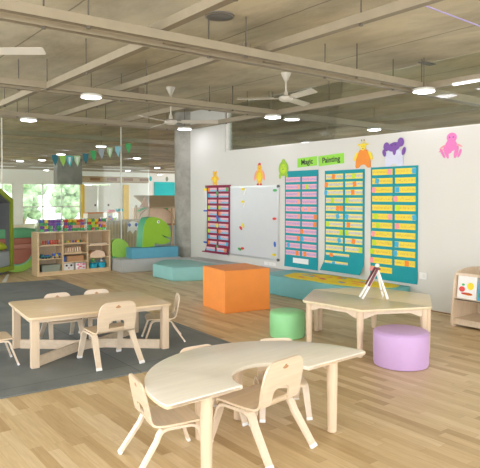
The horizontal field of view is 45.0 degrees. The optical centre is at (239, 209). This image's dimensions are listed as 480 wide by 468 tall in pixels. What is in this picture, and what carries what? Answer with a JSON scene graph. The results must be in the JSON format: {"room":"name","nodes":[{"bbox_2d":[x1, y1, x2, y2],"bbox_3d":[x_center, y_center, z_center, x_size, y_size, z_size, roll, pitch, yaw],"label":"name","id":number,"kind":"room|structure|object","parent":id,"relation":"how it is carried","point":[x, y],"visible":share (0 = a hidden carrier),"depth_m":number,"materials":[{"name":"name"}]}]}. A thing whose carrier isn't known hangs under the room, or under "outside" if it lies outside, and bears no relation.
{"room":"children's room","nodes":[
{"label":"children's room","id":0,"kind":"room"},
{"bbox_2d":[0,163,174,224],"bbox_3d":[-11.820,-0.834,32.642,27.000,3.400,0.200,-1,2,-37],"label":"wall","id":1,"kind":"structure","parent":0,"point":[17,177],"depth_m":34.97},
{"bbox_2d":[22,183,80,224],"bbox_3d":[-10.821,-0.309,33.388,3.420,2.320,0.090,-1,2,-37],"label":"window","id":2,"kind":"structure","parent":1,"relation":"in","point":[42,206],"depth_m":33.42,"materials":[{"name":"white paint"}]},
{"bbox_2d":[81,184,84,217],"bbox_3d":[-9.317,-0.320,34.352,0.200,2.300,0.090,-1,2,-37],"label":"trim","id":3,"kind":"structure","parent":1,"relation":"attached to","point":[82,185],"depth_m":34.31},
{"bbox_2d":[85,185,97,211],"bbox_3d":[-8.922,-0.307,34.725,0.840,2.260,0.120,-1,2,-37],"label":"door","id":4,"kind":"structure","parent":1,"relation":"in","point":[91,191],"depth_m":34.74,"materials":[{"name":"white wood"}]},
{"bbox_2d":[98,185,110,211],"bbox_3d":[-8.236,-0.318,35.252,0.810,2.260,0.120,-1,2,-37],"label":"door","id":5,"kind":"structure","parent":1,"relation":"in","point":[104,191],"depth_m":35.24,"materials":[{"name":"white wood"}]},
{"bbox_2d":[123,185,128,219],"bbox_3d":[-7.098,-0.355,36.068,0.350,2.300,0.110,-1,2,-37],"label":"trim","id":6,"kind":"structure","parent":1,"relation":"attached to","point":[125,187],"depth_m":36.01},
{"bbox_2d":[154,182,174,194],"bbox_3d":[-4.501,-1.168,38.087,2.550,1.200,0.058,-1,2,-37],"label":"notice board","id":7,"kind":"object","parent":1,"relation":"attached to","point":[160,188],"visible":0.43,"depth_m":37.73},
{"bbox_2d":[0,138,174,151],"bbox_3d":[-0.418,-1.915,19.811,23.500,0.108,0.172,-1,2,-37],"label":"trim","id":8,"kind":"structure","parent":0,"point":[4,140],"depth_m":16.45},
{"bbox_2d":[0,142,174,154],"bbox_3d":[-1.210,-1.937,20.842,23.500,0.108,0.172,-1,2,-37],"label":"trim","id":9,"kind":"structure","parent":0,"point":[3,144],"depth_m":17.75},
{"bbox_2d":[0,163,174,170],"bbox_3d":[-7.723,-2.115,29.329,23.500,0.108,0.172,-1,2,-37],"label":"trim","id":10,"kind":"structure","parent":0,"point":[4,164],"depth_m":29.54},
{"bbox_2d":[0,167,174,173],"bbox_3d":[-9.550,-2.164,31.709,23.500,0.108,0.172,-1,2,-37],"label":"trim","id":11,"kind":"structure","parent":0,"point":[26,168],"depth_m":32.81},
{"bbox_2d":[82,176,148,182],"bbox_3d":[-5.657,-1.329,26.184,3.270,0.260,0.530,-1,2,-37],"label":"air duct","id":12,"kind":"object","parent":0,"point":[103,179],"visible":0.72,"depth_m":25.96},
{"bbox_2d":[90,177,148,181],"bbox_3d":[-5.377,-1.331,26.081,2.850,0.130,0.025,-1,2,-37],"label":"grille","id":13,"kind":"object","parent":12,"relation":"attached to","point":[92,179],"depth_m":26.04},
{"bbox_2d":[82,159,173,168],"bbox_3d":[0.613,-2.009,19.528,0.126,0.108,35.300,-1,2,-37],"label":"trim","id":14,"kind":"structure","parent":0,"point":[128,162],"depth_m":26.84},
{"bbox_2d":[0,224,479,467],"bbox_3d":[-1.106,1.258,18.719,27.000,0.200,37.000,-1,2,-37],"label":"floor","id":15,"kind":"structure","parent":0,"point":[429,417],"depth_m":4.17,"materials":[{"name":"brown wood"}]},
{"bbox_2d":[0,188,13,274],"bbox_3d":[-5.219,0.456,11.157,0.900,1.720,1.600,0,1,10],"label":"reading nook","id":16,"kind":"object","parent":15,"relation":"on","point":[6,202],"visible":1,"depth_m":11.77,"materials":[{"name":"fabric"}]},
{"bbox_2d":[0,250,31,271],"bbox_3d":[-4.763,1.060,12.179,0.940,0.470,0.615,-1,2,-37],"label":"foam rocker","id":17,"kind":"object","parent":15,"relation":"on","point":[27,264],"visible":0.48,"depth_m":12.03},
{"bbox_2d":[1,248,31,263],"bbox_3d":[-4.762,0.973,12.175,0.610,0.305,0.600,-1,2,-37],"label":"disc","id":18,"kind":"object","parent":17,"relation":"in","point":[20,255],"visible":0.56,"depth_m":11.99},
{"bbox_2d":[4,244,30,249],"bbox_3d":[-4.825,0.770,12.123,0.840,0.088,0.600,-1,2,-37],"label":"foam slab","id":19,"kind":"object","parent":17,"relation":"on","point":[16,246],"visible":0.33,"depth_m":11.99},
{"bbox_2d":[0,238,30,244],"bbox_3d":[-4.825,0.659,12.120,0.840,0.125,0.600,-1,2,-37],"label":"foam slab","id":20,"kind":"object","parent":19,"relation":"on","point":[16,240],"visible":0.34,"depth_m":11.97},
{"bbox_2d":[0,227,34,238],"bbox_3d":[-4.817,0.499,12.123,0.860,0.185,0.600,-1,2,-37],"label":"foam slab","id":21,"kind":"object","parent":20,"relation":"on","point":[23,232],"visible":0.69,"depth_m":11.98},
{"bbox_2d":[31,230,110,276],"bbox_3d":[-3.430,0.872,11.850,1.520,0.860,0.374,-1,2,-37],"label":"shelf","id":22,"kind":"object","parent":15,"relation":"on","point":[95,236],"visible":0.77,"depth_m":11.80,"materials":[{"name":"brown wood"}]},
{"bbox_2d":[35,219,61,231],"bbox_3d":[-3.815,0.323,11.532,0.441,0.250,0.344,-1,2,-37],"label":"storage bin","id":23,"kind":"object","parent":22,"relation":"on","point":[37,221],"visible":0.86,"depth_m":11.46,"materials":[{"name":"clear plastic"}]},
{"bbox_2d":[39,263,60,271],"bbox_3d":[-3.785,1.164,11.530,0.372,0.130,0.232,-1,2,-37],"label":"storage box","id":24,"kind":"object","parent":22,"relation":"on","point":[42,267],"visible":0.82,"depth_m":11.44,"materials":[{"name":"grey plastic"}]},
{"bbox_2d":[40,239,59,245],"bbox_3d":[-3.741,0.655,11.446,0.380,0.110,0.050,-1,2,-37],"label":"rack","id":25,"kind":"object","parent":22,"relation":"on","point":[48,243],"visible":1,"depth_m":11.43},
{"bbox_2d":[64,263,73,269],"bbox_3d":[-3.491,1.157,11.726,0.205,0.135,0.186,-1,2,-37],"label":"toy box","id":26,"kind":"object","parent":22,"relation":"on","point":[67,266],"visible":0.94,"depth_m":11.66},
{"bbox_2d":[64,246,81,252],"bbox_3d":[-3.397,0.809,11.757,0.360,0.150,0.120,-1,2,-37],"label":"board","id":27,"kind":"object","parent":22,"relation":"on","point":[68,251],"visible":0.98,"depth_m":11.72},
{"bbox_2d":[64,254,83,261],"bbox_3d":[-3.378,0.996,11.801,0.348,0.115,0.168,-1,2,-37],"label":"wooden box","id":28,"kind":"object","parent":22,"relation":"on","point":[70,258],"visible":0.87,"depth_m":11.75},
{"bbox_2d":[62,218,85,231],"bbox_3d":[-3.431,0.316,11.827,0.471,0.250,0.344,-1,2,-37],"label":"storage bin","id":29,"kind":"object","parent":22,"relation":"on","point":[79,218],"visible":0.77,"depth_m":11.84,"materials":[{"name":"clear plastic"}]},
{"bbox_2d":[73,262,85,269],"bbox_3d":[-3.292,1.154,11.877,0.205,0.135,0.188,-1,2,-37],"label":"toy box","id":30,"kind":"object","parent":22,"relation":"on","point":[77,265],"visible":0.94,"depth_m":11.81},
{"bbox_2d":[89,250,104,256],"bbox_3d":[-2.993,0.917,12.070,0.360,0.140,0.120,-1,2,-37],"label":"block","id":31,"kind":"object","parent":22,"relation":"on","point":[94,253],"visible":0.86,"depth_m":12.01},
{"bbox_2d":[1,118,148,238],"bbox_3d":[-5.344,-0.423,13.036,7.400,3.400,0.040,-1,2,-37],"label":"window","id":32,"kind":"structure","parent":15,"relation":"on","point":[1,118],"depth_m":14.78,"materials":[{"name":"white paint"}]},
{"bbox_2d":[48,142,133,165],"bbox_3d":[-3.584,-1.360,14.173,2.202,0.685,0.020,-1,2,-37],"label":"bunting","id":33,"kind":"object","parent":32,"relation":"hanging from","point":[128,146],"visible":1,"depth_m":14.06},
{"bbox_2d":[83,212,120,224],"bbox_3d":[-5.116,0.584,21.550,1.320,0.930,0.425,-1,2,-37],"label":"base cabinet","id":34,"kind":"object","parent":15,"relation":"on","point":[90,215],"visible":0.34,"depth_m":21.27,"materials":[{"name":"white wood"}]},
{"bbox_2d":[0,279,230,398],"bbox_3d":[-3.632,1.398,6.981,5.100,0.011,6.450,-1,2,-37],"label":"rug","id":35,"kind":"object","parent":15,"relation":"on","point":[15,380],"visible":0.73,"depth_m":5.70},
{"bbox_2d":[0,331,19,365],"bbox_3d":[-2.295,1.184,5.325,0.446,0.493,0.385,-1,1,-32],"label":"child chair","id":36,"kind":"object","parent":35,"relation":"on","point":[4,336],"visible":1,"depth_m":5.30,"materials":[{"name":"brown wood"}]},
{"bbox_2d":[40,292,83,339],"bbox_3d":[-1.912,1.165,6.215,0.385,0.493,0.446,-1,1,-33],"label":"child chair","id":37,"kind":"object","parent":35,"relation":"on","point":[62,294],"visible":0.34,"depth_m":6.20,"materials":[{"name":"brown wood"}]},
{"bbox_2d":[9,290,170,368],"bbox_3d":[-1.535,1.183,5.919,1.400,0.463,0.980,-1,1,-32],"label":"rectangular table","id":38,"kind":"object","parent":35,"relation":"on","point":[35,311],"visible":0.96,"depth_m":5.86,"materials":[{"name":"brown wood"}]},
{"bbox_2d":[78,289,120,338],"bbox_3d":[-1.552,1.160,6.454,0.385,0.493,0.446,-1,1,-29],"label":"child chair","id":39,"kind":"object","parent":35,"relation":"on","point":[95,291],"visible":0.34,"depth_m":6.51,"materials":[{"name":"brown wood"}]},
{"bbox_2d":[77,300,144,371],"bbox_3d":[-1.222,1.132,5.444,0.464,0.594,0.537,-1,1,-35],"label":"child chair","id":40,"kind":"object","parent":35,"relation":"on","point":[125,310],"visible":1,"depth_m":5.33,"materials":[{"name":"brown wood"}]},
{"bbox_2d":[141,292,185,341],"bbox_3d":[-0.833,1.164,6.274,0.446,0.493,0.385,0,1,-13],"label":"child chair","id":41,"kind":"object","parent":35,"relation":"on","point":[155,317],"visible":0.88,"depth_m":6.21,"materials":[{"name":"brown wood"}]},
{"bbox_2d":[107,219,139,246],"bbox_3d":[-3.109,0.755,15.775,1.250,0.930,0.415,-1,2,-37],"label":"storage cabinet","id":42,"kind":"object","parent":15,"relation":"on","point":[114,226],"visible":0.45,"depth_m":15.52,"materials":[{"name":"wood"}]},
{"bbox_2d":[127,221,137,233],"bbox_3d":[-2.887,0.492,15.653,0.340,0.340,0.030,-1,2,-37],"label":"craft","id":43,"kind":"object","parent":42,"relation":"attached to","point":[132,226],"visible":0.98,"depth_m":15.64},
{"bbox_2d":[111,256,180,272],"bbox_3d":[-2.119,1.151,12.561,1.335,0.267,1.126,-1,1,-33],"label":"step","id":44,"kind":"structure","parent":15,"relation":"on","point":[119,264],"depth_m":12.01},
{"bbox_2d":[111,238,128,257],"bbox_3d":[-2.558,0.822,12.364,0.410,0.395,0.140,-1,2,-37],"label":"hump","id":45,"kind":"object","parent":44,"relation":"on","point":[118,246],"visible":0.71,"depth_m":12.29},
{"bbox_2d":[126,245,177,258],"bbox_3d":[-1.860,0.911,12.327,1.037,0.218,0.354,-1,1,-29],"label":"step","id":46,"kind":"structure","parent":44,"relation":"on","point":[170,250],"depth_m":12.18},
{"bbox_2d":[136,217,170,246],"bbox_3d":[-1.857,0.480,12.484,0.687,0.632,0.290,-1,2,-37],"label":"cushion","id":47,"kind":"object","parent":46,"relation":"on","point":[151,231],"visible":1,"depth_m":12.34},
{"bbox_2d":[132,195,174,245],"bbox_3d":[-2.444,0.361,18.556,2.100,1.600,0.600,-1,2,-37],"label":"house","id":48,"kind":"object","parent":15,"relation":"on","point":[162,207],"visible":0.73,"depth_m":18.44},
{"bbox_2d":[118,373,199,467],"bbox_3d":[-0.451,1.228,3.440,0.462,0.511,0.399,-1,1,-26],"label":"child chair","id":49,"kind":"object","parent":15,"relation":"on","point":[180,417],"visible":0.88,"depth_m":3.37,"materials":[{"name":"brown wood"}]},
{"bbox_2d":[175,112,190,256],"bbox_3d":[-1.147,-0.421,12.954,0.620,3.399,0.620,-1,2,-37],"label":"concrete column","id":50,"kind":"structure","parent":15,"relation":"on","point":[182,137],"depth_m":12.67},
{"bbox_2d":[153,259,215,280],"bbox_3d":[-1.162,1.184,11.337,0.955,0.252,1.640,-1,2,-37],"label":"foam block","id":51,"kind":"object","parent":15,"relation":"on","point":[172,270],"visible":0.78,"depth_m":10.81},
{"bbox_2d":[180,344,247,425],"bbox_3d":[-0.220,1.224,4.011,0.385,0.493,0.446,-1,1,-33],"label":"child chair","id":52,"kind":"object","parent":15,"relation":"on","point":[243,417],"visible":0.09,"depth_m":4.08,"materials":[{"name":"brown wood"}]},
{"bbox_2d":[181,257,283,271],"bbox_3d":[-0.173,1.180,11.176,0.360,0.267,3.100,-1,2,-37],"label":"step","id":53,"kind":"structure","parent":15,"relation":"on","point":[200,259],"depth_m":11.51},
{"bbox_2d":[203,263,269,313],"bbox_3d":[-0.060,1.093,8.143,0.690,0.567,0.690,-1,1,-28],"label":"seat","id":54,"kind":"object","parent":15,"relation":"on","point":[240,287],"visible":1,"depth_m":7.88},
{"bbox_2d":[144,341,364,467],"bbox_3d":[-0.012,1.226,3.789,1.631,0.490,0.818,-1,2,-40],"label":"round table","id":55,"kind":"object","parent":15,"relation":"on","point":[198,375],"visible":0.92,"depth_m":3.69,"materials":[{"name":"beige laminate"}]},
{"bbox_2d":[213,355,316,467],"bbox_3d":[0.129,1.183,3.607,0.537,0.594,0.464,1,2,43],"label":"child chair","id":56,"kind":"object","parent":15,"relation":"on","point":[249,400],"visible":0.95,"depth_m":3.52,"materials":[{"name":"beige wood"}]},
{"bbox_2d":[253,338,312,422],"bbox_3d":[0.290,1.220,4.210,0.385,0.493,0.446,0,1,-8],"label":"child chair","id":57,"kind":"object","parent":15,"relation":"on","point":[261,371],"visible":0.38,"depth_m":4.08,"materials":[{"name":"brown wood"}]},
{"bbox_2d":[269,307,304,339],"bbox_3d":[0.526,1.266,6.463,0.400,0.298,0.400,-1,2,-37],"label":"pouf","id":58,"kind":"object","parent":15,"relation":"on","point":[285,322],"visible":0.99,"depth_m":6.30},
{"bbox_2d":[270,270,409,299],"bbox_3d":[1.345,1.214,8.812,0.830,0.297,2.460,-1,2,-37],"label":"platform","id":59,"kind":"object","parent":15,"relation":"on","point":[281,285],"visible":0.4,"depth_m":8.85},
{"bbox_2d":[284,273,398,287],"bbox_3d":[1.437,1.063,8.700,0.713,0.009,1.952,-1,2,-37],"label":"cloth","id":60,"kind":"object","parent":59,"relation":"on","point":[322,278],"visible":0.98,"depth_m":8.63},
{"bbox_2d":[303,289,430,357],"bbox_3d":[1.141,1.187,6.014,0.649,0.475,1.469,-1,2,-43],"label":"table","id":61,"kind":"object","parent":15,"relation":"on","point":[359,308],"visible":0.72,"depth_m":5.80,"materials":[{"name":"brown wood"}]},
{"bbox_2d":[316,287,431,339],"bbox_3d":[1.606,1.177,6.457,0.653,0.475,1.469,-1,2,-44],"label":"table","id":62,"kind":"object","parent":15,"relation":"on","point":[373,292],"visible":0.51,"depth_m":6.40,"materials":[{"name":"brown wood"}]},
{"bbox_2d":[359,263,388,298],"bbox_3d":[1.415,0.761,6.163,0.280,0.371,0.194,0,1,-3],"label":"easel","id":63,"kind":"object","parent":62,"relation":"on","point":[375,271],"visible":1,"depth_m":6.13,"materials":[{"name":"white wood"}]},
{"bbox_2d":[373,324,429,370],"bbox_3d":[1.492,1.271,5.377,0.510,0.333,0.510,-1,2,-37],"label":"pouf","id":64,"kind":"object","parent":15,"relation":"on","point":[397,347],"visible":1,"depth_m":5.18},
{"bbox_2d":[450,266,479,328],"bbox_3d":[3.135,1.067,6.633,0.620,0.688,1.232,-1,2,-37],"label":"book display","id":65,"kind":"object","parent":15,"relation":"on","point":[465,312],"visible":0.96,"depth_m":6.96,"materials":[{"name":"brown wood"}]},
{"bbox_2d":[457,275,477,299],"bbox_3d":[2.690,0.931,6.865,0.047,0.269,0.245,-1,2,-37],"label":"picture book","id":66,"kind":"object","parent":65,"relation":"on","point":[467,286],"visible":1,"depth_m":6.86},
{"bbox_2d":[459,286,471,294],"bbox_3d":[2.672,0.967,6.869,0.002,0.094,0.174,8,-4,-37],"label":"art","id":67,"kind":"object","parent":66,"relation":"attached to","point":[463,290],"depth_m":6.87},
{"bbox_2d":[0,0,479,168],"bbox_3d":[-1.106,-2.366,18.643,27.000,0.250,37.000,-1,2,-37],"label":"ceiling","id":68,"kind":"structure","parent":0,"point":[427,34],"depth_m":7.86,"materials":[{"name":"wood"}]},
{"bbox_2d":[0,88,40,108],"bbox_3d":[-3.736,-1.833,9.197,0.091,0.420,3.200,-1,2,-37],"label":"beam","id":69,"kind":"structure","parent":68,"relation":"attached to","point":[23,94],"depth_m":8.63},
{"bbox_2d":[0,47,45,54],"bbox_3d":[-2.554,-1.757,5.837,1.170,0.429,1.344,0,1,0],"label":"ceiling fan","id":70,"kind":"object","parent":68,"relation":"hanging from","point":[3,50],"visible":1,"depth_m":5.84,"materials":[{"name":"metal"}]},
{"bbox_2d":[20,97,36,121],"bbox_3d":[-3.869,-1.842,10.608,0.290,0.462,0.290,-1,2,-37],"label":"ceiling light","id":71,"kind":"object","parent":68,"relation":"attached to","point":[26,119],"visible":0.98,"depth_m":10.53,"materials":[{"name":"white paint"}]},
{"bbox_2d":[54,154,81,183],"bbox_3d":[-7.058,-1.688,23.797,1.050,1.319,0.400,-1,2,-37],"label":"bulkhead","id":72,"kind":"object","parent":68,"relation":"hanging from","point":[66,174],"visible":0.64,"depth_m":23.59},
{"bbox_2d":[0,110,174,130],"bbox_3d":[-5.229,-1.846,9.817,9.500,0.420,0.097,-1,2,-37],"label":"trim","id":73,"kind":"structure","parent":68,"relation":"attached to","point":[86,110],"depth_m":11.50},
{"bbox_2d":[0,102,179,129],"bbox_3d":[-5.083,-1.842,9.626,9.500,0.420,0.097,-1,2,-37],"label":"beam","id":74,"kind":"structure","parent":68,"relation":"attached to","point":[17,114],"depth_m":11.18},
{"bbox_2d":[81,73,101,99],"bbox_3d":[-2.094,-1.790,8.164,0.290,0.462,0.290,-1,2,-37],"label":"ceiling light","id":75,"kind":"object","parent":68,"relation":"attached to","point":[92,96],"visible":1,"depth_m":8.09,"materials":[{"name":"white paint"}]},
{"bbox_2d":[81,96,100,99],"bbox_3d":[-2.094,-1.565,8.168,0.276,0.011,0.276,-1,2,-37],"label":"diffuser","id":76,"kind":"object","parent":75,"relation":"attached to","point":[85,97],"depth_m":8.11,"materials":[{"name":"white"}]},
{"bbox_2d":[40,38,149,91],"bbox_3d":[-1.801,-1.782,6.775,0.091,0.420,3.000,-1,2,-37],"label":"beam","id":77,"kind":"structure","parent":68,"relation":"attached to","point":[128,50],"depth_m":6.52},
{"bbox_2d":[54,87,143,115],"bbox_3d":[-2.518,-1.891,9.942,0.091,0.335,3.500,-1,2,-37],"label":"beam","id":78,"kind":"structure","parent":68,"relation":"attached to","point":[101,102],"depth_m":9.92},
{"bbox_2d":[121,99,206,121],"bbox_3d":[-1.502,-1.909,10.785,0.091,0.335,3.000,-1,2,-37],"label":"trim","id":79,"kind":"structure","parent":68,"relation":"attached to","point":[174,109],"depth_m":10.87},
{"bbox_2d":[138,86,217,127],"bbox_3d":[-0.991,-1.740,9.782,1.245,0.629,1.430,0,1,0],"label":"ceiling fan","id":80,"kind":"object","parent":68,"relation":"hanging from","point":[170,89],"visible":0.99,"depth_m":9.76,"materials":[{"name":"metal"}]},
{"bbox_2d":[109,42,250,90],"bbox_3d":[-0.961,-1.838,7.419,0.091,0.335,3.400,-1,2,-37],"label":"beam","id":81,"kind":"structure","parent":68,"relation":"attached to","point":[201,61],"depth_m":7.32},
{"bbox_2d":[148,0,237,30],"bbox_3d":[1.516,-1.734,2.451,0.091,0.335,7.900,-1,2,-37],"label":"beam","id":82,"kind":"structure","parent":68,"relation":"attached to","point":[201,8],"depth_m":4.93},
{"bbox_2d":[205,11,233,21],"bbox_3d":[-0.207,-1.965,5.914,0.304,0.018,0.304,-1,2,-37],"label":"ceiling speaker","id":83,"kind":"object","parent":68,"relation":"attached to","point":[217,16],"visible":0.97,"depth_m":5.89},
{"bbox_2d":[265,114,280,118],"bbox_3d":[0.579,-1.833,10.215,0.290,0.462,0.290,-1,2,-37],"label":"ceiling light","id":84,"kind":"object","parent":68,"relation":"attached to","point":[268,116],"visible":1,"depth_m":10.12,"materials":[{"name":"white paint"}]},
{"bbox_2d":[237,72,316,106],"bbox_3d":[0.770,-1.819,8.767,1.309,0.429,1.140,1,1,32],"label":"ceiling fan","id":85,"kind":"object","parent":68,"relation":"hanging from","point":[284,98],"visible":1,"depth_m":8.59,"materials":[{"name":"metal"}]},
{"bbox_2d":[254,0,443,51],"bbox_3d":[2.471,-1.752,3.310,0.091,0.335,8.100,-1,2,-37],"label":"trim","id":86,"kind":"structure","parent":68,"relation":"attached to","point":[360,19],"depth_m":5.20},
{"bbox_2d":[412,76,434,93],"bbox_3d":[2.447,-1.781,7.716,0.290,0.462,0.290,-1,2,-37],"label":"ceiling light","id":87,"kind":"object","parent":68,"relation":"attached to","point":[419,90],"visible":1,"depth_m":7.63,"materials":[{"name":"white paint"}]},
{"bbox_2d":[413,90,434,93],"bbox_3d":[2.447,-1.556,7.721,0.276,0.011,0.276,-1,2,-37],"label":"diffuser","id":88,"kind":"object","parent":87,"relation":"attached to","point":[414,91],"depth_m":7.67,"materials":[{"name":"white"}]},
{"bbox_2d":[425,6,479,26],"bbox_3d":[2.135,-1.968,5.884,2.602,0.012,0.014,-1,2,-40],"label":"cable","id":89,"kind":"object","parent":68,"relation":"attached to","point":[425,6],"visible":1,"depth_m":5.89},
{"bbox_2d":[16,105,479,166],"bbox_3d":[-1.609,-1.974,17.824,0.126,0.108,35.300,-1,2,-37],"label":"trim","id":90,"kind":"structure","parent":0,"point":[460,108],"depth_m":11.23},
{"bbox_2d":[0,129,174,145],"bbox_3d":[0.799,-1.882,18.224,23.500,0.108,0.172,-1,2,-37],"label":"beam","id":91,"kind":"structure","parent":90,"relation":"attached to","point":[4,132],"depth_m":14.49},
{"bbox_2d":[0,148,174,158],"bbox_3d":[-2.366,-1.968,22.349,23.500,0.108,0.172,-1,2,-37],"label":"trim","id":92,"kind":"structure","parent":90,"relation":"attached to","point":[4,149],"depth_m":19.76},
{"bbox_2d":[0,152,174,162],"bbox_3d":[-3.462,-1.998,23.777,23.500,0.108,0.172,-1,2,-37],"label":"trim","id":93,"kind":"structure","parent":90,"relation":"attached to","point":[4,153],"depth_m":22.12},
{"bbox_2d":[0,159,174,167],"bbox_3d":[-5.897,-2.065,26.949,23.500,0.108,0.172,-1,2,-37],"label":"trim","id":94,"kind":"structure","parent":90,"relation":"attached to","point":[4,160],"depth_m":26.54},
{"bbox_2d":[190,110,479,312],"bbox_3d":[3.033,-0.306,7.427,0.160,3.400,14.100,-1,2,-37],"label":"wall","id":95,"kind":"structure","parent":0,"point":[448,189],"depth_m":8.19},
{"bbox_2d":[0,59,264,116],"bbox_3d":[-3.307,-1.798,7.510,9.740,0.420,0.097,-1,2,-37],"label":"beam","id":96,"kind":"structure","parent":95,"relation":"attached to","point":[18,88],"depth_m":8.81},
{"bbox_2d":[0,59,276,113],"bbox_3d":[-3.161,-1.794,7.320,9.740,0.420,0.097,-1,2,-37],"label":"beam","id":97,"kind":"structure","parent":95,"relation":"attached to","point":[146,97],"depth_m":8.52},
{"bbox_2d":[0,0,411,92],"bbox_3d":[-1.456,-1.747,5.099,9.740,0.420,0.097,-1,2,-37],"label":"beam","id":98,"kind":"structure","parent":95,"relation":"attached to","point":[4,17],"depth_m":5.75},
{"bbox_2d":[0,0,425,88],"bbox_3d":[-1.310,-1.743,4.909,9.740,0.420,0.097,-1,2,-37],"label":"beam","id":99,"kind":"structure","parent":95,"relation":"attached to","point":[13,7],"depth_m":5.50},
{"bbox_2d":[211,171,218,184],"bbox_3d":[-0.516,-0.633,11.908,0.006,0.297,0.273,-1,2,-37],"label":"bear","id":100,"kind":"object","parent":95,"relation":"attached to","point":[214,178],"visible":1,"depth_m":11.89},
{"bbox_2d":[186,102,266,128],"bbox_3d":[-0.302,-1.879,11.391,0.091,0.420,2.700,-1,2,-37],"label":"beam","id":101,"kind":"structure","parent":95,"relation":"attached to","point":[226,120],"depth_m":11.27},
{"bbox_2d":[205,185,279,261],"bbox_3d":[-0.010,0.232,11.249,0.027,1.371,2.326,-1,2,-37],"label":"whiteboard","id":102,"kind":"object","parent":95,"relation":"attached to","point":[259,233],"visible":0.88,"depth_m":10.86,"materials":[{"name":"plastic"}]},
{"bbox_2d":[202,185,230,254],"bbox_3d":[-0.508,0.203,11.793,0.105,1.380,0.940,-1,2,-37],"label":"pocket chart","id":103,"kind":"object","parent":102,"relation":"attached to","point":[218,196],"visible":1,"depth_m":11.77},
{"bbox_2d":[254,163,264,184],"bbox_3d":[0.360,-0.652,10.765,0.006,0.418,0.325,-1,2,-37],"label":"chicken","id":104,"kind":"object","parent":95,"relation":"attached to","point":[259,175],"visible":1,"depth_m":10.76},
{"bbox_2d":[279,159,287,178],"bbox_3d":[0.762,-0.709,10.228,0.008,0.350,0.250,-1,2,-37],"label":"frog","id":105,"kind":"object","parent":95,"relation":"attached to","point":[283,167],"visible":1,"depth_m":10.22},
{"bbox_2d":[284,170,317,270],"bbox_3d":[1.035,0.176,9.888,0.019,1.665,0.820,-1,2,-37],"label":"chart","id":106,"kind":"object","parent":95,"relation":"attached to","point":[301,187],"visible":1,"depth_m":9.87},
{"bbox_2d":[297,156,316,167],"bbox_3d":[1.127,-0.795,9.762,0.006,0.174,0.476,-1,2,-37],"label":"word sign","id":107,"kind":"object","parent":95,"relation":"attached to","point":[308,161],"visible":1,"depth_m":9.75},
{"bbox_2d":[318,153,343,165],"bbox_3d":[1.462,-0.795,9.326,0.006,0.190,0.567,-1,2,-37],"label":"word sign","id":108,"kind":"object","parent":95,"relation":"attached to","point":[332,159],"visible":1,"depth_m":9.31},
{"bbox_2d":[320,169,364,274],"bbox_3d":[1.587,0.188,9.089,0.114,1.606,0.840,-1,2,-37],"label":"chart","id":109,"kind":"object","parent":95,"relation":"attached to","point":[344,193],"visible":1,"depth_m":9.08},
{"bbox_2d":[226,52,479,151],"bbox_3d":[3.536,-1.520,6.729,0.080,0.943,12.420,-1,2,-37],"label":"window","id":110,"kind":"structure","parent":95,"relation":"in","point":[314,125],"depth_m":10.20,"materials":[{"name":"glass"}]},
{"bbox_2d":[354,139,372,167],"bbox_3d":[1.863,-0.840,8.788,0.011,0.432,0.368,-1,2,-37],"label":"giraffe","id":111,"kind":"object","parent":95,"relation":"attached to","point":[363,157],"visible":1,"depth_m":8.78},
{"bbox_2d":[277,73,479,114],"bbox_3d":[3.855,-1.768,6.073,0.091,0.420,10.800,-1,2,-37],"label":"trim","id":112,"kind":"structure","parent":95,"relation":"attached to","point":[447,82],"depth_m":8.63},
{"bbox_2d":[452,78,479,84],"bbox_3d":[2.879,-1.584,7.157,0.040,0.030,0.560,-1,2,-37],"label":"tube light","id":113,"kind":"object","parent":112,"relation":"attached to","point":[477,79],"visible":1,"depth_m":7.21,"materials":[{"name":"white paint"}]},
{"bbox_2d":[453,80,479,84],"bbox_3d":[2.879,-1.575,7.157,0.032,0.011,0.540,-1,2,-37],"label":"diffuser","id":114,"kind":"object","parent":113,"relation":"attached to","point":[467,81],"depth_m":7.24,"materials":[{"name":"white"}]},
{"bbox_2d":[336,118,425,131],"bbox_3d":[7.268,-1.828,15.626,16.400,0.108,0.152,-1,2,-37],"label":"trim","id":115,"kind":"structure","parent":95,"relation":"attached to","point":[344,122],"depth_m":12.12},
{"bbox_2d":[370,165,417,284],"bbox_3d":[2.204,0.212,8.368,0.014,1.655,0.843,-1,2,-37],"label":"chart","id":116,"kind":"object","parent":95,"relation":"attached to","point":[394,189],"visible":0.99,"depth_m":8.34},
{"bbox_2d":[382,138,405,166],"bbox_3d":[2.210,-0.817,8.335,0.009,0.405,0.406,-1,2,-37],"label":"elephant","id":117,"kind":"object","parent":95,"relation":"attached to","point":[393,155],"visible":1,"depth_m":8.33},
{"bbox_2d":[417,89,479,106],"bbox_3d":[9.095,-1.778,13.246,16.400,0.108,0.152,-1,2,-37],"label":"trim","id":118,"kind":"structure","parent":95,"relation":"attached to","point":[443,95],"depth_m":8.64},
{"bbox_2d":[439,133,461,158],"bbox_3d":[2.765,-0.835,7.627,0.006,0.340,0.350,-1,2,-37],"label":"octopus","id":119,"kind":"object","parent":95,"relation":"attached to","point":[451,145],"visible":1,"depth_m":7.61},
{"label":"outside","id":120,"kind":"structure","parent":0,"visible":0},
{"bbox_2d":[25,210,78,223],"bbox_3d":[-22.814,0.636,54.398,90.000,0.050,45.950,-1,2,-37],"label":"ground","id":121,"kind":"structure","parent":120,"point":[48,214],"depth_m":52.06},
{"bbox_2d":[0,184,47,223],"bbox_3d":[-13.724,-0.570,37.225,2.410,3.092,3.017,0,1,0],"label":"tree","id":122,"kind":"object","parent":121,"relation":"on","point":[31,192],"visible":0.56,"depth_m":36.96,"materials":[{"name":"green plant"}]},
{"bbox_2d":[49,185,78,218],"bbox_3d":[-11.636,-0.621,39.849,2.955,3.080,2.637,-1,2,-37],"label":"tree","id":123,"kind":"object","parent":121,"relation":"on","point":[70,193],"visible":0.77,"depth_m":39.06,"materials":[{"name":"green plant"}]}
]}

